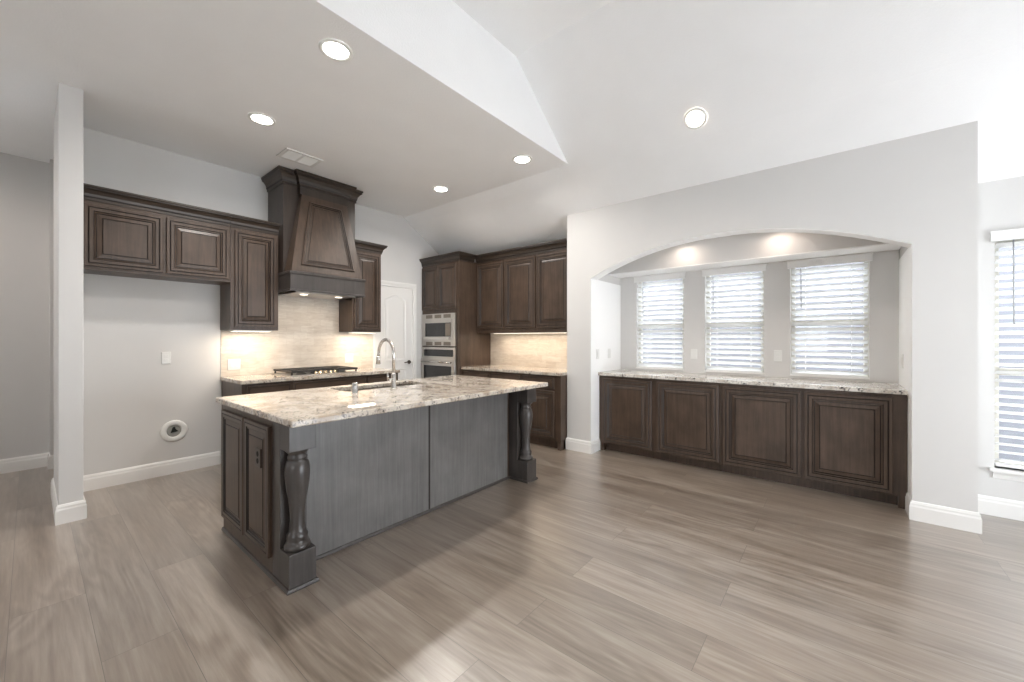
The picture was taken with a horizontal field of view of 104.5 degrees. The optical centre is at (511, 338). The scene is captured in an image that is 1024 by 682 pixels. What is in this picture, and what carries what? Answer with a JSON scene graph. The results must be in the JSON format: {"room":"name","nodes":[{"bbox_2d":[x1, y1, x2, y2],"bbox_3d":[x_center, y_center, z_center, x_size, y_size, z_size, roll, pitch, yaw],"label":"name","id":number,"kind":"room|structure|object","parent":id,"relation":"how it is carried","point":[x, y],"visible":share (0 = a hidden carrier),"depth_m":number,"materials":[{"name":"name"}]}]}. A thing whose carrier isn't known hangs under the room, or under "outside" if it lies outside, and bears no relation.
{"room":"kitchen","nodes":[
{"label":"kitchen","id":0,"kind":"room"},
{"bbox_2d":[0,152,53,459],"bbox_3d":[-4.686,-0.275,3.268,1.290,3.130,4.300,0,0,39],"label":"wall","id":1,"kind":"structure","parent":0,"point":[26,184],"depth_m":3.91,"materials":[{"name":"paint"}]},
{"bbox_2d":[0,452,53,473],"bbox_3d":[-5.043,1.222,3.498,0.166,0.135,4.200,0,0,39],"label":"baseboard","id":2,"kind":"structure","parent":1,"relation":"attached to","point":[15,464],"depth_m":3.92,"materials":[{"name":"white wood"}]},
{"bbox_2d":[54,82,82,504],"bbox_3d":[-3.450,-0.250,3.078,0.860,3.080,0.119,0,0,39],"label":"wall partition","id":3,"kind":"structure","parent":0,"point":[68,119],"depth_m":2.81,"materials":[{"name":"paint"}]},
{"bbox_2d":[51,478,86,525],"bbox_3d":[-3.444,1.222,3.073,0.876,0.135,0.151,0,0,39],"label":"baseboard","id":4,"kind":"structure","parent":3,"relation":"attached to","point":[77,510],"depth_m":2.81,"materials":[{"name":"white wood"}]},
{"bbox_2d":[83,127,439,475],"bbox_3d":[-2.310,-0.310,5.048,0.120,3.200,4.373,0,0,39],"label":"wall","id":5,"kind":"structure","parent":0,"point":[129,395],"depth_m":3.73,"materials":[{"name":"paint"}]},
{"bbox_2d":[83,451,219,491],"bbox_3d":[-3.329,1.222,3.702,0.016,0.135,0.999,0,0,39],"label":"baseboard","id":6,"kind":"structure","parent":5,"relation":"attached to","point":[100,480],"depth_m":3.66,"materials":[{"name":"white wood"}]},
{"bbox_2d":[83,183,231,284],"bbox_3d":[-3.182,-0.885,3.584,0.387,0.660,0.997,0,0,39],"label":"upper cabinet","id":7,"kind":"object","parent":5,"relation":"attached to","point":[126,234],"visible":0.91,"depth_m":3.44,"materials":[{"name":"brown wood"}]},
{"bbox_2d":[161,352,170,363],"bbox_3d":[-3.282,0.180,3.764,0.008,0.115,0.070,0,0,39],"label":"power outlet","id":8,"kind":"object","parent":5,"relation":"attached to","point":[165,356],"visible":1,"depth_m":3.76,"materials":[{"name":"white plastic"}]},
{"bbox_2d":[160,420,187,441],"bbox_3d":[-3.244,0.882,3.807,0.011,0.206,0.206,0,0,39],"label":"outlet box","id":9,"kind":"object","parent":5,"relation":"attached to","point":[174,430],"visible":1,"depth_m":3.80,"materials":[{"name":"white plastic"}]},
{"bbox_2d":[220,214,279,330],"bbox_3d":[-2.727,-0.652,4.137,0.387,1.125,0.430,0,0,39],"label":"upper cabinet","id":10,"kind":"object","parent":5,"relation":"attached to","point":[249,301],"visible":0.97,"depth_m":4.02,"materials":[{"name":"brown wood"}]},
{"bbox_2d":[229,330,271,331],"bbox_3d":[-2.716,-0.083,4.129,0.120,0.014,0.350,0,0,39],"label":"light","id":11,"kind":"object","parent":10,"relation":"attached to","point":[229,330],"visible":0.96,"depth_m":4.07,"materials":[{"name":"white plastic"}]},
{"bbox_2d":[221,296,372,376],"bbox_3d":[-2.460,-0.051,4.765,0.008,0.881,1.727,0,0,39],"label":"tile backsplash","id":12,"kind":"structure","parent":5,"relation":"attached to","point":[308,334],"depth_m":4.67,"materials":[{"name":"tile"}]},
{"bbox_2d":[228,359,239,369],"bbox_3d":[-2.928,0.270,4.180,0.010,0.115,0.115,0,0,39],"label":"power outlet","id":13,"kind":"object","parent":12,"relation":"attached to","point":[233,364],"visible":1,"depth_m":4.18,"materials":[{"name":"white plastic"}]},
{"bbox_2d":[345,354,352,362],"bbox_3d":[-2.121,0.250,5.164,0.008,0.115,0.115,0,0,39],"label":"power outlet","id":14,"kind":"object","parent":12,"relation":"attached to","point":[348,357],"visible":1,"depth_m":5.16,"materials":[{"name":"white plastic"}]},
{"bbox_2d":[261,166,365,299],"bbox_3d":[-2.230,-1.133,4.545,0.637,1.301,0.938,0,0,39],"label":"range hood","id":15,"kind":"object","parent":5,"relation":"attached to","point":[315,214],"visible":0.95,"depth_m":4.32,"materials":[{"name":"brown wood"}]},
{"bbox_2d":[339,239,387,331],"bbox_3d":[-1.917,-0.652,5.122,0.387,1.125,0.456,0,0,39],"label":"upper cabinet","id":16,"kind":"object","parent":5,"relation":"attached to","point":[363,314],"visible":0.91,"depth_m":5.01,"materials":[{"name":"brown wood"}]},
{"bbox_2d":[373,280,416,379],"bbox_3d":[-1.657,0.234,5.698,0.063,2.113,0.716,0,0,39],"label":"door","id":17,"kind":"structure","parent":5,"relation":"in","point":[398,305],"depth_m":5.75,"materials":[{"name":"white wood"}]},
{"bbox_2d":[0,443,1023,681],"bbox_3d":[-0.488,1.320,2.084,9.400,0.060,7.800,0,0,39],"label":"floor","id":18,"kind":"structure","parent":0,"point":[607,565],"depth_m":2.03,"materials":[{"name":"brown wood"}]},
{"bbox_2d":[222,381,290,409],"bbox_3d":[-2.623,0.859,4.074,0.627,0.863,0.439,0,0,39],"label":"base cabinet","id":19,"kind":"object","parent":18,"relation":"on","point":[228,388],"visible":0.12,"depth_m":3.88,"materials":[{"name":"brown wood"}]},
{"bbox_2d":[220,368,399,384],"bbox_3d":[-2.212,0.408,4.558,0.636,0.036,1.733,0,0,39],"label":"countertop","id":20,"kind":"structure","parent":19,"relation":"on","point":[261,378],"depth_m":4.12,"materials":[{"name":"beige stone"}]},
{"bbox_2d":[272,366,358,376],"bbox_3d":[-2.225,0.361,4.521,0.500,0.058,0.760,0,0,39],"label":"gas cooktop","id":21,"kind":"object","parent":20,"relation":"in","point":[304,371],"visible":1,"depth_m":4.39,"materials":[{"name":"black metal"}]},
{"bbox_2d":[291,375,365,389],"bbox_3d":[-2.220,0.859,4.565,0.627,0.863,0.827,0,0,39],"label":"base cabinet","id":22,"kind":"object","parent":18,"relation":"on","point":[338,381],"visible":0.06,"depth_m":4.33,"materials":[{"name":"brown wood"}]},
{"bbox_2d":[221,384,537,595],"bbox_3d":[-0.863,0.858,3.163,1.080,0.864,2.162,0,0,39],"label":"kitchen island","id":23,"kind":"object","parent":18,"relation":"on","point":[321,490],"visible":0.91,"depth_m":2.54,"materials":[{"name":"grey wood"}]},
{"bbox_2d":[255,447,261,467],"bbox_3d":[-1.418,0.662,2.220,0.080,0.105,0.016,0,0,39],"label":"power outlet","id":24,"kind":"object","parent":23,"relation":"attached to","point":[258,451],"visible":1,"depth_m":2.21,"materials":[{"name":"brown plastic"}]},
{"bbox_2d":[216,375,547,427],"bbox_3d":[-0.831,0.407,3.105,1.217,0.035,2.162,0,0,39],"label":"island countertop","id":25,"kind":"structure","parent":23,"relation":"on","point":[301,407],"depth_m":2.64,"materials":[{"name":"beige stone"}]},
{"bbox_2d":[352,382,358,393],"bbox_3d":[-1.128,0.351,2.849,0.048,0.076,0.048,0,0,39],"label":"air gap","id":26,"kind":"object","parent":25,"relation":"on","point":[355,384],"visible":1,"depth_m":2.83,"materials":[{"name":"silver metal"}]},
{"bbox_2d":[346,384,408,391],"bbox_3d":[-1.089,0.527,3.329,0.306,0.203,0.756,0,0,39],"label":"sink","id":27,"kind":"object","parent":25,"relation":"in","point":[408,384],"visible":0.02,"depth_m":3.46,"materials":[{"name":"silver metal"}]},
{"bbox_2d":[376,338,396,388],"bbox_3d":[-1.016,0.191,3.147,0.263,0.397,0.096,0,0,39],"label":"kitchen faucet","id":28,"kind":"object","parent":25,"relation":"on","point":[392,379],"visible":1,"depth_m":3.09,"materials":[{"name":"silver metal"}]},
{"bbox_2d":[366,373,397,382],"bbox_3d":[-1.816,0.859,5.056,0.627,0.863,0.441,0,0,39],"label":"base cabinet","id":29,"kind":"object","parent":18,"relation":"on","point":[377,377],"visible":0.12,"depth_m":4.80,"materials":[{"name":"brown wood"}]},
{"bbox_2d":[419,251,490,374],"bbox_3d":[-0.846,0.037,6.032,0.887,2.505,0.707,0,0,39],"label":"tall cabinet","id":30,"kind":"object","parent":18,"relation":"on","point":[449,280],"visible":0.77,"depth_m":5.73,"materials":[{"name":"brown wood"}]},
{"bbox_2d":[421,347,455,377],"bbox_3d":[-0.923,0.542,6.028,0.744,0.840,0.658,0,0,39],"label":"wall oven","id":31,"kind":"object","parent":30,"relation":"in","point":[435,361],"visible":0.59,"depth_m":5.80,"materials":[{"name":"silver metal"}]},
{"bbox_2d":[422,313,455,345],"bbox_3d":[-0.914,-0.135,6.038,0.744,0.474,0.632,0,0,39],"label":"microwave","id":32,"kind":"object","parent":30,"relation":"in","point":[437,329],"visible":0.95,"depth_m":5.79,"materials":[{"name":"silver metal"}]},
{"bbox_2d":[463,369,490,377],"bbox_3d":[-0.308,0.859,5.655,0.534,0.863,0.607,0,0,39],"label":"drawer","id":33,"kind":"object","parent":18,"relation":"on","point":[476,373],"visible":0.15,"depth_m":5.41,"materials":[{"name":"brown wood"}]},
{"bbox_2d":[491,371,521,379],"bbox_3d":[0.101,0.859,5.319,0.522,0.863,0.607,0,0,39],"label":"base cabinet","id":34,"kind":"object","parent":18,"relation":"on","point":[501,375],"visible":0.1,"depth_m":5.07,"materials":[{"name":"brown wood"}]},
{"bbox_2d":[522,374,566,450],"bbox_3d":[0.523,0.859,4.972,0.567,0.863,0.607,0,0,39],"label":"base cabinet","id":35,"kind":"object","parent":18,"relation":"on","point":[549,419],"visible":0.55,"depth_m":4.67,"materials":[{"name":"brown wood"}]},
{"bbox_2d":[461,365,566,375],"bbox_3d":[0.109,0.408,5.299,1.633,0.036,0.616,0,0,39],"label":"countertop","id":36,"kind":"structure","parent":35,"relation":"on","point":[495,368],"depth_m":5.09,"materials":[{"name":"beige stone"}]},
{"bbox_2d":[600,375,722,470],"bbox_3d":[1.690,0.856,4.430,1.276,0.868,0.602,0,0,39],"label":"base cabinet","id":37,"kind":"object","parent":18,"relation":"on","point":[677,421],"visible":0.97,"depth_m":4.15,"materials":[{"name":"brown wood"}]},
{"bbox_2d":[721,383,906,508],"bbox_3d":[2.676,0.856,3.620,1.272,0.868,0.602,0,0,39],"label":"base cabinet","id":38,"kind":"object","parent":18,"relation":"on","point":[849,443],"visible":0.97,"depth_m":3.33,"materials":[{"name":"brown wood"}]},
{"bbox_2d":[598,369,907,394],"bbox_3d":[2.178,0.403,4.021,2.556,0.036,0.619,0,0,39],"label":"countertop","id":39,"kind":"structure","parent":38,"relation":"on","point":[838,385],"depth_m":3.68,"materials":[{"name":"beige stone"}]},
{"bbox_2d":[905,491,1023,533],"bbox_3d":[4.001,1.222,2.196,2.606,0.135,0.486,0,0,39],"label":"baseboard","id":40,"kind":"object","parent":18,"relation":"on","point":[970,521],"visible":0.8,"depth_m":2.80,"materials":[{"name":"white wood"}]},
{"bbox_2d":[0,0,1023,262],"bbox_3d":[-0.567,-1.643,1.987,9.400,1.563,7.550,0,0,39],"label":"ceiling","id":41,"kind":"structure","parent":0,"point":[598,94],"depth_m":2.93,"materials":[{"name":"paint"}]},
{"bbox_2d":[248,112,275,125],"bbox_3d":[-2.034,-1.785,3.227,0.196,0.008,0.196,0,0,39],"label":"recessed light","id":42,"kind":"object","parent":41,"relation":"in","point":[259,118],"visible":1,"depth_m":3.22,"materials":[{"name":"white"}]},
{"bbox_2d":[276,147,322,167],"bbox_3d":[-2.091,-1.784,3.913,0.250,0.010,0.340,0,0,39],"label":"ceiling vent","id":43,"kind":"object","parent":41,"relation":"in","point":[287,153],"visible":1,"depth_m":3.89,"materials":[{"name":"white plastic"}]},
{"bbox_2d":[318,38,352,61],"bbox_3d":[-1.090,-1.785,2.457,0.196,0.008,0.196,0,0,39],"label":"recessed light","id":44,"kind":"object","parent":41,"relation":"in","point":[333,49],"visible":1,"depth_m":2.45,"materials":[{"name":"white plastic"}]},
{"bbox_2d":[433,186,448,192],"bbox_3d":[-0.848,-1.785,4.733,0.196,0.008,0.196,0,0,39],"label":"recessed light","id":45,"kind":"object","parent":41,"relation":"in","point":[442,189],"visible":1,"depth_m":4.73,"materials":[{"name":"white"}]},
{"bbox_2d":[512,155,531,163],"bbox_3d":[0.101,-1.785,3.950,0.196,0.008,0.196,0,0,39],"label":"recessed light","id":46,"kind":"object","parent":41,"relation":"in","point":[519,159],"visible":1,"depth_m":3.94,"materials":[{"name":"white"}]},
{"bbox_2d":[683,107,706,129],"bbox_3d":[1.503,-1.806,3.254,0.180,0.112,0.147,0,0,43],"label":"recessed light","id":47,"kind":"object","parent":41,"relation":"in","point":[695,118],"visible":1,"depth_m":3.25,"materials":[{"name":"white plastic"}]},
{"bbox_2d":[475,238,566,332],"bbox_3d":[0.192,-0.650,5.399,1.635,1.130,0.367,0,0,39],"label":"upper cabinet","id":48,"kind":"object","parent":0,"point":[523,289],"visible":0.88,"depth_m":5.25,"materials":[{"name":"brown wood"}]},
{"bbox_2d":[493,332,566,333],"bbox_3d":[0.212,-0.083,5.353,1.230,0.014,0.040,0,0,39],"label":"light","id":49,"kind":"object","parent":48,"relation":"attached to","point":[534,332],"visible":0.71,"depth_m":5.24,"materials":[{"name":"white plastic"}]},
{"bbox_2d":[609,232,883,273],"bbox_3d":[2.172,-0.998,4.013,2.560,0.425,0.640,0,0,39],"label":"alcove ceiling","id":50,"kind":"structure","parent":0,"point":[751,245],"depth_m":3.92,"materials":[{"name":"paint"}]},
{"bbox_2d":[620,250,898,382],"bbox_3d":[2.413,0.040,4.307,2.560,2.500,0.120,0,0,39],"label":"wall niche","id":51,"kind":"object","parent":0,"point":[884,267],"visible":0.23,"depth_m":4.00,"materials":[{"name":"paint"}]},
{"bbox_2d":[636,278,683,370],"bbox_3d":[1.799,-0.198,4.801,0.568,1.125,0.127,0,0,39],"label":"window","id":52,"kind":"structure","parent":51,"relation":"attached to","point":[683,278],"depth_m":4.83,"materials":[{"name":"grey plastic"}]},
{"bbox_2d":[634,272,685,368],"bbox_3d":[1.775,-0.209,4.771,0.612,1.125,0.086,0,0,39],"label":"window blind","id":53,"kind":"object","parent":52,"relation":"attached to","point":[679,275],"visible":0.94,"depth_m":4.77,"materials":[{"name":"white plastic"}]},
{"bbox_2d":[691,349,696,358],"bbox_3d":[2.067,0.170,4.508,0.070,0.115,0.008,0,0,39],"label":"power outlet","id":54,"kind":"object","parent":51,"relation":"attached to","point":[693,351],"visible":1,"depth_m":4.50,"materials":[{"name":"white plastic"}]},
{"bbox_2d":[704,271,763,374],"bbox_3d":[2.409,-0.198,4.300,0.570,1.125,0.127,0,0,39],"label":"window","id":55,"kind":"structure","parent":51,"relation":"attached to","point":[762,355],"depth_m":4.29,"materials":[{"name":"grey plastic"}]},
{"bbox_2d":[702,263,766,372],"bbox_3d":[2.384,-0.209,4.270,0.614,1.125,0.086,0,0,39],"label":"window blind","id":56,"kind":"object","parent":55,"relation":"attached to","point":[757,267],"visible":1,"depth_m":4.27,"materials":[{"name":"white plastic"}]},
{"bbox_2d":[774,350,781,361],"bbox_3d":[2.683,0.170,4.002,0.070,0.115,0.008,0,0,39],"label":"power outlet","id":57,"kind":"object","parent":51,"relation":"attached to","point":[777,353],"visible":1,"depth_m":4.00,"materials":[{"name":"white plastic"}]},
{"bbox_2d":[790,261,869,379],"bbox_3d":[3.023,-0.198,3.795,0.591,1.125,0.127,0,0,39],"label":"window","id":58,"kind":"structure","parent":51,"relation":"attached to","point":[863,319],"depth_m":3.70,"materials":[{"name":"grey plastic"}]},
{"bbox_2d":[787,252,872,377],"bbox_3d":[2.999,-0.209,3.765,0.635,1.125,0.086,0,0,39],"label":"window blind","id":59,"kind":"object","parent":58,"relation":"attached to","point":[864,257],"visible":1,"depth_m":3.76,"materials":[{"name":"white plastic"}]},
{"bbox_2d":[567,121,977,511],"bbox_3d":[2.163,-0.125,4.001,3.178,2.830,0.910,0,0,39],"label":"wall","id":60,"kind":"structure","parent":0,"point":[920,190],"depth_m":2.88,"materials":[{"name":"paint"}]},
{"bbox_2d":[566,437,599,453],"bbox_3d":[0.834,1.222,4.644,0.340,0.135,0.246,0,0,39],"label":"baseboard","id":61,"kind":"object","parent":60,"relation":"attached to","point":[578,445],"visible":1,"depth_m":4.54,"materials":[{"name":"white wood"}]},
{"bbox_2d":[596,349,598,358],"bbox_3d":[0.994,0.174,4.587,0.010,0.115,0.070,0,0,39],"label":"light switch","id":62,"kind":"object","parent":60,"relation":"attached to","point":[597,350],"visible":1,"depth_m":4.57,"materials":[{"name":"white plastic"}]},
{"bbox_2d":[591,228,911,499],"bbox_3d":[2.126,0.110,3.957,2.566,2.360,0.786,0,0,39],"label":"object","id":63,"kind":"structure","parent":60,"relation":"attached to","point":[605,296],"depth_m":3.97,"materials":[{"name":"white paint"}]},
{"bbox_2d":[901,354,903,368],"bbox_3d":[3.169,0.180,3.220,0.010,0.115,0.070,0,0,39],"label":"light switch","id":64,"kind":"object","parent":60,"relation":"attached to","point":[902,357],"visible":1,"depth_m":3.20,"materials":[{"name":"white plastic"}]},
{"bbox_2d":[978,176,1023,501],"bbox_3d":[4.319,-0.010,2.327,2.280,2.600,0.120,0,0,39],"label":"wall","id":65,"kind":"structure","parent":0,"point":[1000,202],"depth_m":2.91,"materials":[{"name":"paint"}]},
{"bbox_2d":[988,239,1023,481],"bbox_3d":[3.927,0.138,2.617,1.035,1.755,0.160,0,0,39],"label":"window","id":66,"kind":"structure","parent":65,"relation":"in","point":[1013,474],"depth_m":2.91,"materials":[{"name":"grey plastic"}]},
{"bbox_2d":[990,228,1023,469],"bbox_3d":[3.913,0.071,2.600,1.027,1.713,0.086,0,0,39],"label":"window blind","id":67,"kind":"object","parent":66,"relation":"attached to","point":[1010,234],"visible":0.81,"depth_m":2.87,"materials":[{"name":"white plastic"}]},
{"bbox_3d":[0.029,-0.010,5.853,2.472,2.600,0.120,0,0,39],"label":"wall","id":68,"kind":"structure","parent":0,"visible":0},
{"bbox_2d":[491,333,566,368],"bbox_3d":[0.308,0.147,5.540,1.638,0.484,0.008,0,0,39],"label":"tile backsplash","id":69,"kind":"structure","parent":68,"relation":"attached to","point":[547,350],"depth_m":5.58,"materials":[{"name":"tile"}]},
{"label":"outside","id":70,"kind":"structure","parent":0,"visible":0},
{"bbox_3d":[11.111,1.515,13.520,36.000,0.050,25.000,0,0,39],"label":"ground","id":71,"kind":"structure","parent":70,"visible":0},
{"bbox_2d":[643,246,1023,460],"bbox_3d":[3.035,-0.135,7.473,13.200,3.350,0.200,0,0,39],"label":"window blinds","id":72,"kind":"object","parent":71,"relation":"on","point":[1001,352],"visible":0.02,"depth_m":5.88,"materials":[{"name":"grey plastic"}]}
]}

